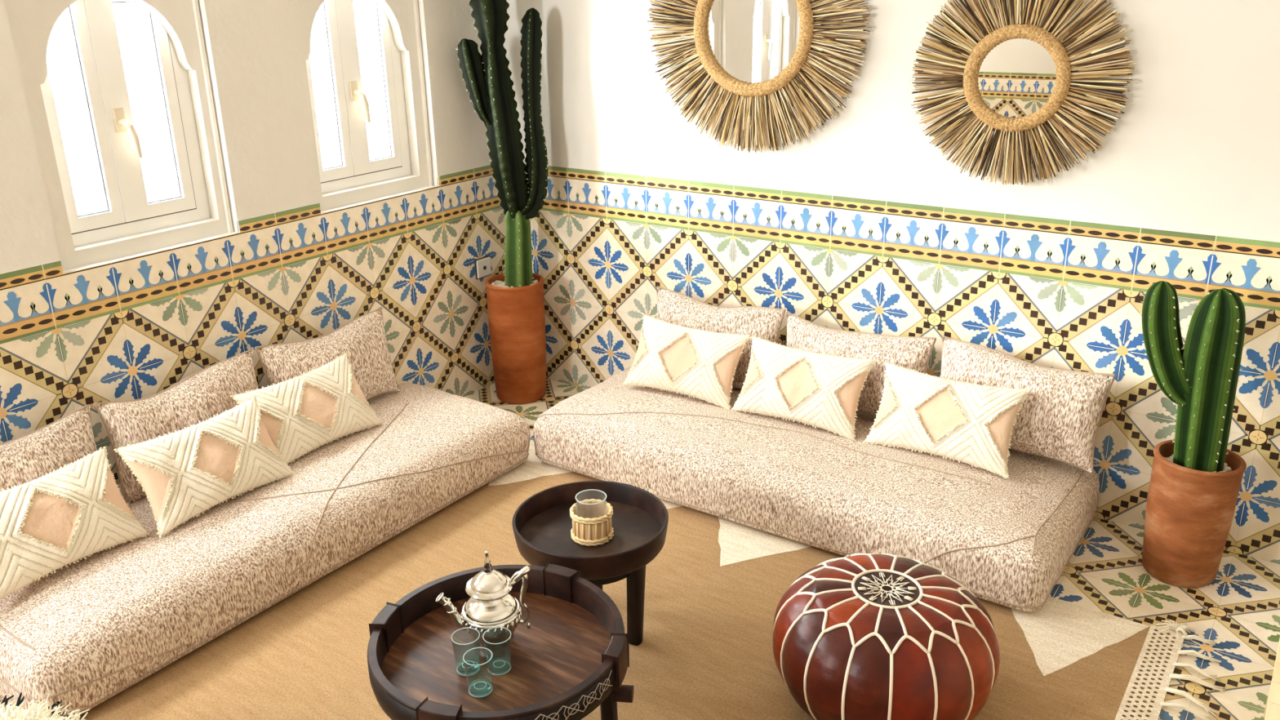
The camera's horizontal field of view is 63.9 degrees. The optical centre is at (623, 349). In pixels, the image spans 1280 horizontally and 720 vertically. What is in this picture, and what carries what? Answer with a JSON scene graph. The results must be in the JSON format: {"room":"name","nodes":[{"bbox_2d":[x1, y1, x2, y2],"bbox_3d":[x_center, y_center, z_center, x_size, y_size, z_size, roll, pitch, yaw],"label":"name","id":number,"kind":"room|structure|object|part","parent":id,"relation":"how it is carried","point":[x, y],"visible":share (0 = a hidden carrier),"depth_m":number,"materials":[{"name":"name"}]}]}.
{"room":"traditional dwelling","nodes":[
{"label":"traditional dwelling","id":0,"kind":"room"},
{"bbox_2d":[0,0,492,273],"bbox_3d":[-2.072,-0.536,2.503,0.236,2.850,5.400,12,24,34],"label":"wall","id":1,"kind":"structure","parent":0,"point":[244,60],"depth_m":3.41,"materials":[{"name":"white paint"}]},
{"bbox_2d":[40,0,211,247],"bbox_3d":[-1.546,-0.740,3.152,0.123,0.826,0.536,12,24,34],"label":"window","id":2,"kind":"structure","parent":1,"relation":"in","point":[126,210],"depth_m":3.17,"materials":[{"name":"white wood"}]},
{"bbox_3d":[-1.647,-0.704,3.056,0.056,0.696,0.182,12,24,34],"label":"sash","id":3,"kind":"part","parent":2,"relation":"part of","materials":[{"name":"white wood"}]},
{"bbox_3d":[-1.522,-0.662,3.156,0.063,0.151,0.035,6,21,19],"label":"handle","id":4,"kind":"part","parent":2,"relation":"part of","materials":[{"name":"beige"}]},
{"bbox_3d":[-1.522,-0.766,3.221,0.056,0.696,0.244,12,24,34],"label":"sash","id":5,"kind":"part","parent":2,"relation":"part of","materials":[{"name":"white wood"}]},
{"bbox_2d":[0,164,505,496],"bbox_3d":[-1.955,0.362,2.753,0.009,0.985,5.000,12,24,34],"label":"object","id":6,"kind":"structure","parent":1,"relation":"attached to","point":[135,327],"depth_m":3.57,"materials":[{"name":"tile"}]},
{"bbox_2d":[306,0,412,194],"bbox_3d":[-1.011,-1.006,3.854,0.123,0.826,0.536,12,24,34],"label":"window","id":7,"kind":"structure","parent":1,"relation":"in","point":[348,106],"depth_m":3.89,"materials":[{"name":"white wood"}]},
{"bbox_3d":[-1.113,-0.969,3.758,0.056,0.696,0.182,12,24,34],"label":"sash","id":8,"kind":"part","parent":7,"relation":"part of","materials":[{"name":"white wood"}]},
{"bbox_3d":[-0.987,-0.927,3.858,0.063,0.151,0.035,6,21,19],"label":"handle","id":9,"kind":"part","parent":7,"relation":"part of","materials":[{"name":"beige"}]},
{"bbox_3d":[-0.988,-1.031,3.922,0.056,0.696,0.244,12,24,34],"label":"sash","id":10,"kind":"part","parent":7,"relation":"part of","materials":[{"name":"white wood"}]},
{"bbox_2d":[474,255,491,279],"bbox_3d":[-0.609,-0.356,4.482,0.015,0.086,0.092,12,24,34],"label":"wall socket","id":11,"kind":"object","parent":1,"relation":"attached to","point":[482,265],"visible":1,"depth_m":4.47,"materials":[{"name":"white plastic"}]},
{"bbox_2d":[464,378,1279,719],"bbox_3d":[-0.150,1.221,1.703,4.400,0.001,5.000,12,24,34],"label":"floor","id":12,"kind":"structure","parent":0,"point":[1239,611],"depth_m":2.95,"materials":[{"name":"tile"}]},
{"bbox_2d":[456,0,548,404],"bbox_3d":[-0.467,-0.776,4.195,0.298,2.081,0.252,-17,25,-37],"label":"potted cactus","id":13,"kind":"object","parent":12,"relation":"on","point":[515,298],"visible":1,"depth_m":4.20,"materials":[{"name":"plant"}]},
{"bbox_3d":[-0.506,-1.152,4.058,0.174,1.286,0.148,-14,24,-32],"label":"stem","id":14,"kind":"part","parent":13,"relation":"part of","materials":[{"name":"green plant"}]},
{"bbox_2d":[484,272,546,404],"bbox_3d":[-0.456,-0.045,4.453,0.251,0.530,0.253,12,24,34],"label":"pot","id":15,"kind":"object","parent":13,"relation":"attached to","point":[516,306],"depth_m":4.36,"materials":[{"name":"ceramic"}]},
{"bbox_2d":[0,440,1225,719],"bbox_3d":[-0.607,1.049,2.176,2.973,0.023,3.690,12,24,34],"label":"rug","id":16,"kind":"object","parent":12,"relation":"on","point":[714,588],"visible":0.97,"depth_m":2.82,"materials":[{"name":"beige fabric"}]},
{"bbox_2d":[0,692,89,719],"bbox_3d":[-1.298,0.949,2.043,0.538,0.319,0.538,12,24,34],"label":"pouf","id":17,"kind":"object","parent":16,"relation":"on","point":[15,712],"visible":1,"depth_m":2.18,"materials":[{"name":"beige fabric"}]},
{"bbox_2d":[0,382,530,719],"bbox_3d":[-1.147,0.514,3.340,0.705,0.251,1.860,12,24,34],"label":"sofa","id":18,"kind":"object","parent":16,"relation":"on","point":[82,634],"visible":0.8,"depth_m":2.97,"materials":[{"name":"fabric"}]},
{"bbox_2d":[0,404,97,491],"bbox_3d":[-1.714,0.405,2.865,0.163,0.331,0.556,14,25,36],"label":"cushion","id":19,"kind":"object","parent":18,"relation":"on","point":[24,459],"visible":0.52,"depth_m":2.90,"materials":[{"name":"fabric"}]},
{"bbox_2d":[0,446,150,599],"bbox_3d":[-1.556,0.473,2.766,0.187,0.247,0.477,13,24,34],"label":"lumbar cushion","id":20,"kind":"object","parent":18,"relation":"on","point":[55,520],"visible":1,"depth_m":2.76,"materials":[{"name":"fabric"}]},
{"bbox_2d":[93,348,258,504],"bbox_3d":[-1.381,0.243,3.297,0.180,0.338,0.558,16,26,40],"label":"cushion","id":21,"kind":"object","parent":18,"relation":"on","point":[205,393],"visible":0.62,"depth_m":3.20,"materials":[{"name":"fabric"}]},
{"bbox_2d":[113,395,295,538],"bbox_3d":[-1.246,0.346,3.106,0.187,0.244,0.475,12,24,34],"label":"lumbar cushion","id":22,"kind":"object","parent":18,"relation":"on","point":[182,474],"visible":1,"depth_m":3.04,"materials":[{"name":"fabric"}]},
{"bbox_2d":[230,353,382,463],"bbox_3d":[-1.052,0.210,3.471,0.186,0.242,0.478,12,24,33],"label":"lumbar cushion","id":23,"kind":"object","parent":18,"relation":"on","point":[304,413],"visible":0.88,"depth_m":3.43,"materials":[{"name":"fabric"}]},
{"bbox_2d":[254,306,401,399],"bbox_3d":[-1.054,0.077,3.730,0.155,0.339,0.565,11,23,31],"label":"cushion","id":24,"kind":"object","parent":18,"relation":"on","point":[363,338],"visible":0.67,"depth_m":3.72,"materials":[{"name":"fabric"}]},
{"bbox_2d":[367,561,634,719],"bbox_3d":[-0.276,0.792,2.348,0.573,0.363,0.584,12,24,34],"label":"tray table","id":25,"kind":"object","parent":16,"relation":"on","point":[572,660],"visible":0.95,"depth_m":2.29,"materials":[{"name":"brown wood"}]},
{"bbox_2d":[451,627,479,675],"bbox_3d":[-0.343,0.666,2.256,0.062,0.088,0.062,12,24,34],"label":"tea glass","id":26,"kind":"object","parent":25,"relation":"on","point":[478,638],"visible":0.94,"depth_m":2.25,"materials":[{"name":"clear glass"}]},
{"bbox_2d":[462,647,493,697],"bbox_3d":[-0.307,0.690,2.187,0.062,0.088,0.062,12,24,34],"label":"tea glass","id":27,"kind":"object","parent":25,"relation":"on","point":[465,664],"visible":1,"depth_m":2.18,"materials":[{"name":"clear glass"}]},
{"bbox_2d":[435,550,530,650],"bbox_3d":[-0.316,0.563,2.325,0.174,0.234,0.147,-19,26,-40],"label":"teapot","id":28,"kind":"object","parent":25,"relation":"on","point":[491,607],"visible":0.98,"depth_m":2.31,"materials":[{"name":"silver metal"}]},
{"bbox_3d":[-0.386,0.599,2.333,0.074,0.105,0.034,-6,20,-12],"label":"spout","id":29,"kind":"part","parent":28,"relation":"part of","materials":[{"name":"silver metal"}]},
{"bbox_3d":[-0.304,0.520,2.318,0.107,0.045,0.107,-1,20,0],"label":"lid","id":30,"kind":"part","parent":28,"relation":"part of","materials":[{"name":"silver metal"}]},
{"bbox_3d":[-0.232,0.566,2.334,0.052,0.167,0.016,-1,20,0],"label":"handle","id":31,"kind":"part","parent":28,"relation":"part of","materials":[{"name":"silver metal"}]},
{"bbox_2d":[482,627,511,675],"bbox_3d":[-0.274,0.665,2.256,0.062,0.088,0.062,12,24,34],"label":"tea glass","id":32,"kind":"object","parent":25,"relation":"on","point":[508,639],"visible":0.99,"depth_m":2.25,"materials":[{"name":"clear glass"}]},
{"bbox_3d":[-0.031,0.844,2.328,0.041,0.268,0.052,0,20,3],"label":"leg","id":33,"kind":"part","parent":25,"relation":"part of","materials":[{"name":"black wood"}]},
{"bbox_2d":[511,480,668,645],"bbox_3d":[-0.085,0.618,2.833,0.422,0.353,0.422,12,24,34],"label":"tray table","id":34,"kind":"object","parent":16,"relation":"on","point":[542,525],"visible":0.76,"depth_m":2.79,"materials":[{"name":"brown wood"}]},
{"bbox_2d":[511,480,668,580],"bbox_3d":[-0.087,0.490,2.788,0.422,0.082,0.422,12,24,34],"label":"tray","id":35,"kind":"object","parent":34,"relation":"on","point":[542,525],"depth_m":2.81,"materials":[{"name":"brown wood"}]},
{"bbox_2d":[569,488,613,546],"bbox_3d":[-0.085,0.451,2.769,0.116,0.121,0.118,12,24,34],"label":"candle jar","id":36,"kind":"object","parent":34,"relation":"on","point":[592,517],"visible":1,"depth_m":2.75,"materials":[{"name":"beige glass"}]},
{"bbox_2d":[574,496,608,515],"bbox_3d":[-0.085,0.450,2.769,0.092,0.116,0.092,12,24,34],"label":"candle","id":37,"kind":"object","parent":36,"relation":"on","point":[592,506],"depth_m":2.81,"materials":[{"name":"beige wax"}]},
{"bbox_3d":[0.034,0.678,2.780,0.050,0.270,0.068,12,24,34],"label":"leg","id":38,"kind":"part","parent":34,"relation":"part of","materials":[{"name":"black wood"}]},
{"bbox_2d":[533,365,1099,612],"bbox_3d":[0.609,0.377,3.603,1.866,0.252,0.737,12,24,34],"label":"sofa","id":39,"kind":"object","parent":16,"relation":"on","point":[1009,541],"visible":0.85,"depth_m":3.26,"materials":[{"name":"fabric"}]},
{"bbox_2d":[622,314,751,409],"bbox_3d":[0.227,0.044,3.837,0.476,0.249,0.183,12,24,33],"label":"lumbar cushion","id":40,"kind":"object","parent":39,"relation":"on","point":[701,364],"visible":1,"depth_m":3.79,"materials":[{"name":"fabric"}]},
{"bbox_2d":[656,285,786,389],"bbox_3d":[0.349,-0.032,3.947,0.572,0.337,0.155,14,25,36],"label":"cushion","id":41,"kind":"object","parent":39,"relation":"on","point":[763,322],"visible":0.47,"depth_m":3.85,"materials":[{"name":"fabric"}]},
{"bbox_2d":[730,334,876,439],"bbox_3d":[0.618,0.129,3.575,0.476,0.249,0.183,13,24,34],"label":"lumbar cushion","id":42,"kind":"object","parent":39,"relation":"on","point":[823,391],"visible":1,"depth_m":3.52,"materials":[{"name":"fabric"}]},
{"bbox_2d":[786,311,936,416],"bbox_3d":[0.813,0.077,3.632,0.566,0.331,0.146,12,24,32],"label":"cushion","id":43,"kind":"object","parent":39,"relation":"on","point":[912,353],"visible":0.41,"depth_m":3.54,"materials":[{"name":"fabric"}]},
{"bbox_2d":[862,360,1031,478],"bbox_3d":[1.027,0.220,3.295,0.480,0.250,0.178,12,24,33],"label":"lumbar cushion","id":44,"kind":"object","parent":39,"relation":"on","point":[972,424],"visible":1,"depth_m":3.25,"materials":[{"name":"fabric"}]},
{"bbox_2d":[940,335,1115,473],"bbox_3d":[1.269,0.173,3.320,0.546,0.343,0.162,15,25,38],"label":"cushion","id":45,"kind":"object","parent":39,"relation":"on","point":[1059,420],"visible":0.7,"depth_m":3.22,"materials":[{"name":"fabric"}]},
{"bbox_2d":[773,552,999,719],"bbox_3d":[0.646,0.727,2.553,0.544,0.313,0.544,12,24,34],"label":"pouf","id":46,"kind":"object","parent":16,"relation":"on","point":[875,636],"visible":1,"depth_m":2.38,"materials":[{"name":"red leather"}]},
{"bbox_2d":[1138,280,1247,587],"bbox_3d":[1.628,0.252,2.965,0.318,0.888,0.233,3,20,13],"label":"potted cactus","id":47,"kind":"object","parent":12,"relation":"on","point":[1196,481],"visible":1,"depth_m":2.91,"materials":[{"name":"plant"}]},
{"bbox_3d":[1.567,-0.010,2.923,0.190,0.365,0.099,12,24,34],"label":"arm","id":48,"kind":"part","parent":47,"relation":"part of"},
{"bbox_2d":[1142,439,1246,587],"bbox_3d":[1.675,0.491,3.041,0.238,0.385,0.233,12,24,34],"label":"pot","id":49,"kind":"object","parent":47,"relation":"attached to","point":[1191,503],"depth_m":2.96,"materials":[{"name":"ceramic"}]},
{"bbox_3d":[1.657,0.099,2.906,0.148,0.562,0.142,12,24,34],"label":"stem","id":50,"kind":"part","parent":47,"relation":"part of","materials":[{"name":"green plant"}]},
{"bbox_2d":[1263,637,1279,719],"bbox_3d":[1.399,0.944,1.926,0.400,0.300,1.238,12,24,34],"label":"wooden bench","id":51,"kind":"object","parent":12,"relation":"on","point":[1272,712],"visible":1,"depth_m":2.13,"materials":[{"name":"beige wood"}]},
{"bbox_3d":[1.583,0.792,2.462,0.045,0.214,0.045,12,24,34],"label":"leg","id":52,"kind":"part","parent":51,"relation":"part of","materials":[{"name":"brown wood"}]},
{"bbox_2d":[502,0,1279,242],"bbox_3d":[1.312,-0.872,3.213,4.840,2.850,0.196,12,24,34],"label":"wall","id":53,"kind":"structure","parent":0,"point":[1194,148],"depth_m":3.35,"materials":[{"name":"white paint"}]},
{"bbox_2d":[647,0,871,152],"bbox_3d":[0.453,-1.125,3.601,0.875,0.878,0.054,12,24,34],"label":"mirror","id":54,"kind":"object","parent":53,"relation":"attached to","point":[751,50],"visible":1,"depth_m":3.63,"materials":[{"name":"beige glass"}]},
{"bbox_2d":[706,0,800,83],"bbox_3d":[0.462,-1.130,3.611,0.424,0.424,0.025,12,24,34],"label":"mirror glass","id":55,"kind":"object","parent":54,"relation":"attached to","point":[748,41],"depth_m":3.62,"materials":[{"name":"white"}]},
{"bbox_2d":[524,163,1279,564],"bbox_3d":[1.292,0.037,3.443,4.400,0.985,0.009,12,24,34],"label":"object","id":56,"kind":"structure","parent":53,"relation":"attached to","point":[1048,292],"depth_m":3.50,"materials":[{"name":"tile"}]},
{"bbox_2d":[911,0,1136,184],"bbox_3d":[1.204,-0.830,3.142,0.652,0.657,0.051,12,24,34],"label":"mirror","id":57,"kind":"object","parent":53,"relation":"attached to","point":[1015,77],"visible":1,"depth_m":3.14,"materials":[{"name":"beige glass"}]},
{"bbox_2d":[976,38,1056,118],"bbox_3d":[1.211,-0.832,3.153,0.278,0.278,0.025,12,24,34],"label":"mirror glass","id":58,"kind":"object","parent":57,"relation":"attached to","point":[1016,77],"depth_m":3.14,"materials":[{"name":"white"}]}
]}

